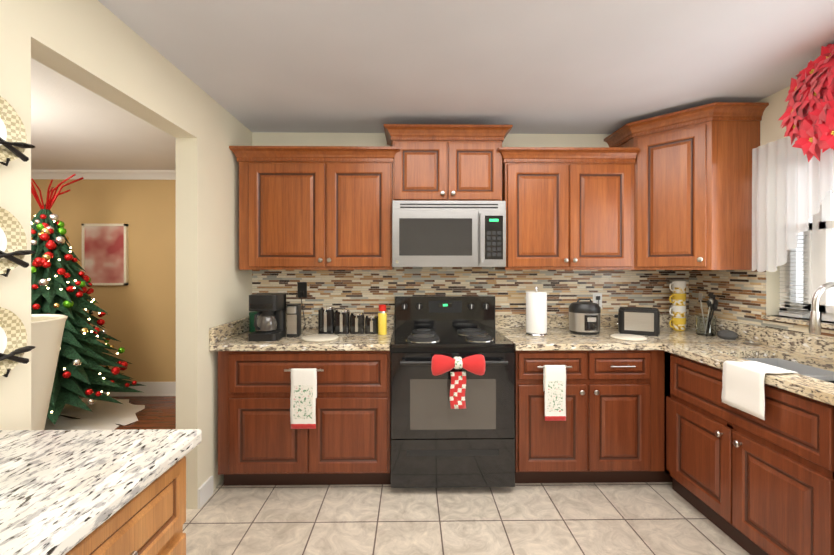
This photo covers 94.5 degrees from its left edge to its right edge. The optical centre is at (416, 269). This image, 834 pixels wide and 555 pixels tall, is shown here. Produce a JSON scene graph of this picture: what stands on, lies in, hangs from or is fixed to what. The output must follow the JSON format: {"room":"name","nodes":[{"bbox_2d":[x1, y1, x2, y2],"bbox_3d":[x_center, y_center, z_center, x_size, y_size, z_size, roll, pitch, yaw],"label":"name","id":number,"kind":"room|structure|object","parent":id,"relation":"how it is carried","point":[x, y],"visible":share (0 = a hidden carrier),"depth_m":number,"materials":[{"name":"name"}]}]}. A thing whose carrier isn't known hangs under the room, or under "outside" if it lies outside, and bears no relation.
{"room":"kitchen","nodes":[
{"label":"kitchen","id":0,"kind":"room"},
{"bbox_2d":[31,179,175,381],"bbox_3d":[-3.575,0.158,4.221,4.337,2.420,0.120,0,0,-1],"label":"wall","id":1,"kind":"structure","parent":0,"point":[140,317],"depth_m":4.17,"materials":[{"name":"beige paint"}]},
{"bbox_2d":[31,170,175,179],"bbox_3d":[-3.574,-1.009,4.120,4.097,0.085,0.080,0,0,-1],"label":"crown molding","id":2,"kind":"structure","parent":1,"relation":"attached to","point":[116,174],"depth_m":4.12,"materials":[{"name":"white"}]},
{"bbox_2d":[82,224,127,284],"bbox_3d":[-3.353,-0.157,4.146,0.470,0.660,0.033,0,0,-1],"label":"picture","id":3,"kind":"object","parent":1,"relation":"attached to","point":[104,254],"visible":0.81,"depth_m":4.14,"materials":[{"name":"canvas"},{"name":"metal"}]},
{"bbox_2d":[78,382,175,396],"bbox_3d":[-3.574,1.293,4.151,4.097,0.150,0.022,0,0,-1],"label":"baseboard","id":4,"kind":"structure","parent":1,"relation":"attached to","point":[159,389],"depth_m":4.16,"materials":[{"name":"white wood"}]},
{"bbox_2d":[0,0,251,508],"bbox_3d":[-1.292,0.163,0.473,0.123,2.420,4.980,0,0,-1],"label":"wall","id":5,"kind":"structure","parent":0,"point":[97,47],"depth_m":2.06,"materials":[{"name":"beige paint"}]},
{"bbox_2d":[0,96,34,376],"bbox_3d":[-1.194,-0.175,1.073,0.080,1.001,0.217,0,0,-1],"label":"plates","id":6,"kind":"object","parent":5,"relation":"attached to","point":[14,347],"visible":1,"depth_m":1.14,"materials":[{"name":"white ceramic"}]},
{"bbox_2d":[198,476,212,508],"bbox_3d":[-1.249,1.315,2.280,0.014,0.110,0.150,0,0,-1],"label":"baseboard","id":7,"kind":"structure","parent":5,"relation":"attached to","point":[205,491],"depth_m":2.26,"materials":[{"name":"white"}]},
{"bbox_2d":[60,396,749,554],"bbox_3d":[-1.714,1.402,1.084,8.130,0.060,6.610,0,0,-1],"label":"floor","id":8,"kind":"structure","parent":0,"point":[640,518],"depth_m":2.10,"materials":[{"name":"tile"}]},
{"bbox_2d":[31,314,67,429],"bbox_3d":[-1.980,0.805,1.824,0.490,1.130,0.490,0,0,-1],"label":"planter","id":9,"kind":"object","parent":8,"relation":"on","point":[47,330],"visible":0.42,"depth_m":1.84,"materials":[{"name":"beige ceramic"}]},
{"bbox_2d":[31,174,145,424],"bbox_3d":[-3.240,0.268,3.357,1.364,2.203,1.393,0,0,-1],"label":"tree","id":10,"kind":"object","parent":8,"relation":"on","point":[60,279],"visible":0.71,"depth_m":3.30,"materials":[{"name":"green plant"}]},
{"bbox_2d":[44,398,144,429],"bbox_3d":[-3.226,1.305,3.347,1.426,0.120,1.404,0,0,-1],"label":"tree skirt","id":11,"kind":"object","parent":8,"relation":"on","point":[104,415],"visible":0.44,"depth_m":3.44,"materials":[{"name":"white fabric"}]},
{"bbox_2d":[65,456,185,554],"bbox_3d":[-0.920,0.925,0.689,0.623,0.894,0.699,0,0,-1],"label":"base cabinet","id":12,"kind":"object","parent":8,"relation":"on","point":[150,519],"visible":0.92,"depth_m":0.86,"materials":[{"name":"brown wood"}]},
{"bbox_2d":[0,429,201,554],"bbox_3d":[-0.896,0.408,-0.151,0.649,0.140,2.420,0,0,-1],"label":"countertop","id":13,"kind":"structure","parent":12,"relation":"on","point":[63,492],"depth_m":0.82,"materials":[{"name":"stone"}]},
{"bbox_2d":[218,347,390,485],"bbox_3d":[-0.699,0.933,2.663,1.055,0.872,0.617,0,0,-1],"label":"base cabinet","id":14,"kind":"object","parent":8,"relation":"on","point":[350,442],"depth_m":2.36,"materials":[{"name":"brown wood"}]},
{"bbox_2d":[209,315,393,350],"bbox_3d":[-0.715,0.425,2.651,1.090,0.142,0.639,0,0,-1],"label":"countertop","id":15,"kind":"structure","parent":14,"relation":"on","point":[231,336],"depth_m":2.40,"materials":[{"name":"stone"}]},
{"bbox_2d":[249,311,256,331],"bbox_3d":[-1.169,0.374,2.815,0.108,0.162,0.108,0,0,-1],"label":"canister","id":16,"kind":"object","parent":15,"relation":"on","point":[251,321],"visible":0.35,"depth_m":2.77,"materials":[{"name":"green plastic"}]},
{"bbox_2d":[248,293,285,340],"bbox_3d":[-0.985,0.310,2.536,0.180,0.290,0.253,0,0,-1],"label":"coffee maker","id":17,"kind":"object","parent":15,"relation":"on","point":[270,319],"visible":1,"depth_m":2.46,"materials":[{"name":"black plastic"}]},
{"bbox_2d":[286,304,300,336],"bbox_3d":[-0.841,0.347,2.627,0.080,0.215,0.125,0,0,-1],"label":"can opener","id":18,"kind":"object","parent":15,"relation":"on","point":[293,311],"visible":1,"depth_m":2.59,"materials":[{"name":"black"}]},
{"bbox_2d":[301,334,338,341],"bbox_3d":[-0.634,0.449,2.528,0.236,0.012,0.236,0,0,-1],"label":"plate","id":19,"kind":"object","parent":15,"relation":"on","point":[319,337],"visible":1,"depth_m":2.50,"materials":[{"name":"beige ceramic"}]},
{"bbox_2d":[318,306,334,333],"bbox_3d":[-0.642,0.358,2.746,0.104,0.194,0.118,0,0,-1],"label":"canister","id":20,"kind":"object","parent":15,"relation":"on","point":[325,319],"visible":0.98,"depth_m":2.70,"materials":[{"name":"black"}]},
{"bbox_2d":[334,309,349,333],"bbox_3d":[-0.532,0.368,2.748,0.100,0.174,0.114,0,0,-1],"label":"canister","id":21,"kind":"object","parent":15,"relation":"on","point":[341,321],"visible":1,"depth_m":2.71,"materials":[{"name":"black metal"}]},
{"bbox_2d":[350,312,364,333],"bbox_3d":[-0.424,0.379,2.749,0.096,0.152,0.110,0,0,-1],"label":"canister","id":22,"kind":"object","parent":15,"relation":"on","point":[357,322],"visible":1,"depth_m":2.71,"materials":[{"name":"black metal"}]},
{"bbox_2d":[365,314,377,333],"bbox_3d":[-0.321,0.389,2.751,0.092,0.132,0.106,0,0,-1],"label":"canister","id":23,"kind":"object","parent":15,"relation":"on","point":[371,324],"visible":0.96,"depth_m":2.71,"materials":[{"name":"black"}]},
{"bbox_2d":[378,304,386,334],"bbox_3d":[-0.242,0.352,2.698,0.062,0.206,0.062,0,0,-1],"label":"spray can","id":24,"kind":"object","parent":15,"relation":"on","point":[382,321],"visible":1,"depth_m":2.67,"materials":[{"name":"yellow metal"}]},
{"bbox_2d":[290,368,316,428],"bbox_3d":[-0.681,0.777,2.321,0.154,0.357,0.031,0,0,-1],"label":"hanging towel","id":25,"kind":"object","parent":14,"relation":"hanging from","point":[303,396],"visible":1,"depth_m":2.31,"materials":[{"name":"white fabric"}]},
{"bbox_2d":[391,296,514,487],"bbox_3d":[0.214,0.787,2.622,0.758,1.165,0.697,0,0,-1],"label":"range","id":26,"kind":"object","parent":8,"relation":"on","point":[437,441],"visible":1,"depth_m":2.34,"materials":[{"name":"black metal"}]},
{"bbox_2d":[431,354,484,375],"bbox_3d":[0.239,0.557,2.263,0.312,0.124,0.103,0,0,-1],"label":"bow","id":27,"kind":"object","parent":26,"relation":"hanging from","point":[443,364],"visible":1,"depth_m":2.22,"materials":[{"name":"red fabric"}]},
{"bbox_2d":[450,372,465,408],"bbox_3d":[0.240,0.709,2.256,0.099,0.216,0.012,0,0,-1],"label":"hanging towel","id":28,"kind":"object","parent":26,"relation":"hanging from","point":[457,390],"visible":1,"depth_m":2.25,"materials":[{"name":"red fabric"}]},
{"bbox_2d":[514,349,653,482],"bbox_3d":[1.025,0.933,2.687,0.831,0.872,0.617,0,0,-1],"label":"base cabinet","id":29,"kind":"object","parent":8,"relation":"on","point":[610,429],"depth_m":2.38,"materials":[{"name":"brown wood"}]},
{"bbox_2d":[543,365,565,420],"bbox_3d":[0.836,0.749,2.343,0.132,0.332,0.031,0,0,-1],"label":"hanging towel","id":30,"kind":"object","parent":29,"relation":"hanging from","point":[554,382],"visible":0.96,"depth_m":2.33,"materials":[{"name":"white fabric"}]},
{"bbox_2d":[654,350,671,481],"bbox_3d":[1.784,0.933,2.698,0.687,0.872,0.617,0,0,-1],"label":"base cabinet","id":31,"kind":"object","parent":8,"relation":"on","point":[660,475],"depth_m":2.40,"materials":[{"name":"brown wood"}]},
{"bbox_2d":[495,315,662,350],"bbox_3d":[1.048,0.425,2.675,0.900,0.142,0.640,0,0,-1],"label":"countertop","id":32,"kind":"structure","parent":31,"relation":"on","point":[559,337],"depth_m":2.57,"materials":[{"name":"stone"}]},
{"bbox_2d":[525,287,547,335],"bbox_3d":[0.834,0.288,2.694,0.160,0.334,0.160,0,0,-1],"label":"paper towel","id":33,"kind":"object","parent":32,"relation":"on","point":[536,313],"visible":1,"depth_m":2.63,"materials":[{"name":"white paper"}]},
{"bbox_2d":[569,298,600,334],"bbox_3d":[1.193,0.331,2.744,0.210,0.247,0.220,0,0,-1],"label":"rice cooker","id":34,"kind":"object","parent":32,"relation":"on","point":[584,318],"visible":0.98,"depth_m":2.67,"materials":[{"name":"silver metal"}]},
{"bbox_2d":[610,334,646,340],"bbox_3d":[1.396,0.449,2.547,0.212,0.012,0.212,0,0,-1],"label":"trivet","id":35,"kind":"object","parent":32,"relation":"on","point":[630,337],"visible":1,"depth_m":2.50,"materials":[{"name":"beige ceramic"}]},
{"bbox_2d":[614,307,659,335],"bbox_3d":[1.552,0.364,2.730,0.275,0.182,0.153,0,0,27],"label":"toaster","id":36,"kind":"object","parent":32,"relation":"on","point":[639,320],"visible":1,"depth_m":2.66,"materials":[{"name":"black"}]},
{"bbox_2d":[820,401,833,554],"bbox_3d":[1.845,0.935,1.203,0.608,0.872,0.491,0,0,-1],"label":"base cabinet","id":37,"kind":"object","parent":8,"relation":"on","point":[826,410],"depth_m":1.45,"materials":[{"name":"brown wood"}]},
{"bbox_2d":[660,315,833,405],"bbox_3d":[1.833,0.522,1.242,0.630,0.332,3.529,0,0,-1],"label":"countertop","id":38,"kind":"structure","parent":37,"relation":"on","point":[808,358],"depth_m":2.14,"materials":[{"name":"stone"}]},
{"bbox_2d":[669,281,685,330],"bbox_3d":[1.924,0.271,2.859,0.126,0.367,0.092,0,0,-1],"label":"mugs","id":39,"kind":"object","parent":38,"relation":"on","point":[678,302],"visible":1,"depth_m":2.83,"materials":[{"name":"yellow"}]},
{"bbox_2d":[696,293,717,335],"bbox_3d":[2.011,0.308,2.665,0.130,0.293,0.136,0,0,-1],"label":"utensil holder","id":40,"kind":"object","parent":38,"relation":"on","point":[705,325],"visible":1,"depth_m":2.63,"materials":[{"name":"clear glass"}]},
{"bbox_2d":[717,330,737,339],"bbox_3d":[2.036,0.428,2.531,0.097,0.054,0.124,0,0,-1],"label":"pad","id":41,"kind":"object","parent":38,"relation":"on","point":[728,334],"visible":0.98,"depth_m":2.50,"materials":[{"name":"grey"}]},
{"bbox_2d":[743,340,759,344],"bbox_3d":[2.038,0.445,2.351,0.084,0.021,0.084,0,0,-1],"label":"stopper","id":42,"kind":"object","parent":38,"relation":"on","point":[750,342],"visible":1,"depth_m":2.34,"materials":[{"name":"metal"}]},
{"bbox_2d":[721,361,797,419],"bbox_3d":[1.569,0.548,1.775,0.157,0.207,0.228,0,0,-1],"label":"cloth","id":43,"kind":"object","parent":38,"relation":"on","point":[743,390],"visible":1,"depth_m":1.76,"materials":[{"name":"white fabric"}]},
{"bbox_2d":[809,282,833,334],"bbox_3d":[1.987,0.257,1.847,0.244,0.398,0.100,0,0,-1],"label":"faucet","id":44,"kind":"object","parent":38,"relation":"on","point":[814,324],"visible":1,"depth_m":1.82,"materials":[{"name":"silver metal"}]},
{"bbox_2d":[31,0,833,169],"bbox_3d":[-1.714,-1.078,1.081,8.130,0.060,6.610,0,0,-1],"label":"ceiling","id":45,"kind":"structure","parent":0,"point":[520,66],"depth_m":1.98,"materials":[{"name":"white paint"}]},
{"bbox_2d":[779,44,833,162],"bbox_3d":[1.911,-0.787,1.730,0.144,0.599,0.592,0,0,-1],"label":"wreath","id":46,"kind":"object","parent":45,"relation":"hanging from","point":[807,117],"visible":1,"depth_m":1.83,"materials":[{"name":"red fabric"}]},
{"bbox_2d":[252,132,688,329],"bbox_3d":[0.442,0.159,3.045,3.663,2.420,0.126,0,0,-1],"label":"wall","id":47,"kind":"structure","parent":0,"point":[367,292],"depth_m":2.98,"materials":[{"name":"tile"}]},
{"bbox_2d":[298,282,306,330],"bbox_3d":[-0.865,0.274,2.862,0.098,0.346,0.201,0,0,-1],"label":"electrical outlet","id":48,"kind":"object","parent":47,"relation":"attached to","point":[302,289],"visible":1,"depth_m":2.96,"materials":[{"name":"black plastic"}]},
{"bbox_2d":[229,146,399,269],"bbox_3d":[-0.698,-0.412,2.781,1.164,0.831,0.377,0,0,-1],"label":"upper cabinet","id":49,"kind":"object","parent":47,"relation":"attached to","point":[315,207],"visible":0.94,"depth_m":2.63,"materials":[{"name":"brown wood"}]},
{"bbox_2d":[384,124,512,200],"bbox_3d":[0.208,-0.736,2.794,0.873,0.554,0.377,0,0,-1],"label":"upper cabinet","id":50,"kind":"object","parent":47,"relation":"attached to","point":[447,162],"visible":0.92,"depth_m":2.65,"materials":[{"name":"brown wood"}]},
{"bbox_2d":[392,201,505,266],"bbox_3d":[0.211,-0.236,2.756,0.754,0.441,0.454,0,0,-1],"label":"microwave","id":51,"kind":"object","parent":50,"relation":"attached to","point":[448,233],"visible":1,"depth_m":2.56,"materials":[{"name":"silver metal"}]},
{"bbox_2d":[495,147,638,269],"bbox_3d":[1.030,-0.412,2.806,0.960,0.831,0.377,0,0,-1],"label":"upper cabinet","id":52,"kind":"object","parent":47,"relation":"attached to","point":[569,208],"visible":0.85,"depth_m":2.66,"materials":[{"name":"brown wood"}]},
{"bbox_2d":[593,293,601,307],"bbox_3d":[1.356,0.319,2.933,0.157,0.265,0.123,0,0,-1],"label":"electrical outlet","id":53,"kind":"object","parent":47,"relation":"attached to","point":[597,298],"visible":0.65,"depth_m":2.99,"materials":[{"name":"white plastic"}]},
{"bbox_2d":[604,102,768,269],"bbox_3d":[1.792,-0.503,2.669,0.672,1.014,0.672,0,0,-1],"label":"upper cabinet","id":54,"kind":"object","parent":47,"relation":"attached to","point":[693,188],"visible":0.98,"depth_m":2.43,"materials":[{"name":"brown wood"}]},
{"bbox_2d":[689,86,833,338],"bbox_3d":[2.226,0.163,0.583,0.146,2.420,5.100,0,0,-1],"label":"wall","id":55,"kind":"structure","parent":0,"point":[750,297],"depth_m":2.44,"materials":[{"name":"tile"}]},
{"bbox_2d":[761,315,833,328],"bbox_3d":[2.171,0.292,1.660,0.115,0.022,1.395,0,0,-1],"label":"window sill","id":56,"kind":"structure","parent":55,"relation":"attached to","point":[796,321],"depth_m":2.17,"materials":[{"name":"stone"}]},
{"bbox_2d":[780,190,833,321],"bbox_3d":[2.249,-0.199,1.671,0.071,0.960,1.375,0,0,-1],"label":"window","id":57,"kind":"structure","parent":55,"relation":"in","point":[817,249],"depth_m":2.16,"materials":[{"name":"white glass"}]},
{"bbox_2d":[779,231,807,317],"bbox_3d":[2.185,-0.177,2.240,0.040,0.905,0.135,0,0,-1],"label":"window blinds","id":58,"kind":"object","parent":57,"relation":"attached to","point":[794,314],"visible":0.69,"depth_m":2.22,"materials":[{"name":"grey plastic"}]},
{"bbox_3d":[2.110,-0.714,1.624,0.065,0.022,1.527,0,0,-1],"label":"curtain rod","id":59,"kind":"object","parent":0,"visible":0},
{"bbox_2d":[752,136,833,271],"bbox_3d":[2.059,-0.358,1.623,0.030,0.752,1.465,0,0,-1],"label":"curtain valance","id":60,"kind":"object","parent":59,"relation":"hanging from","point":[791,186],"visible":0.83,"depth_m":2.17,"materials":[{"name":"white fabric"}]}
]}

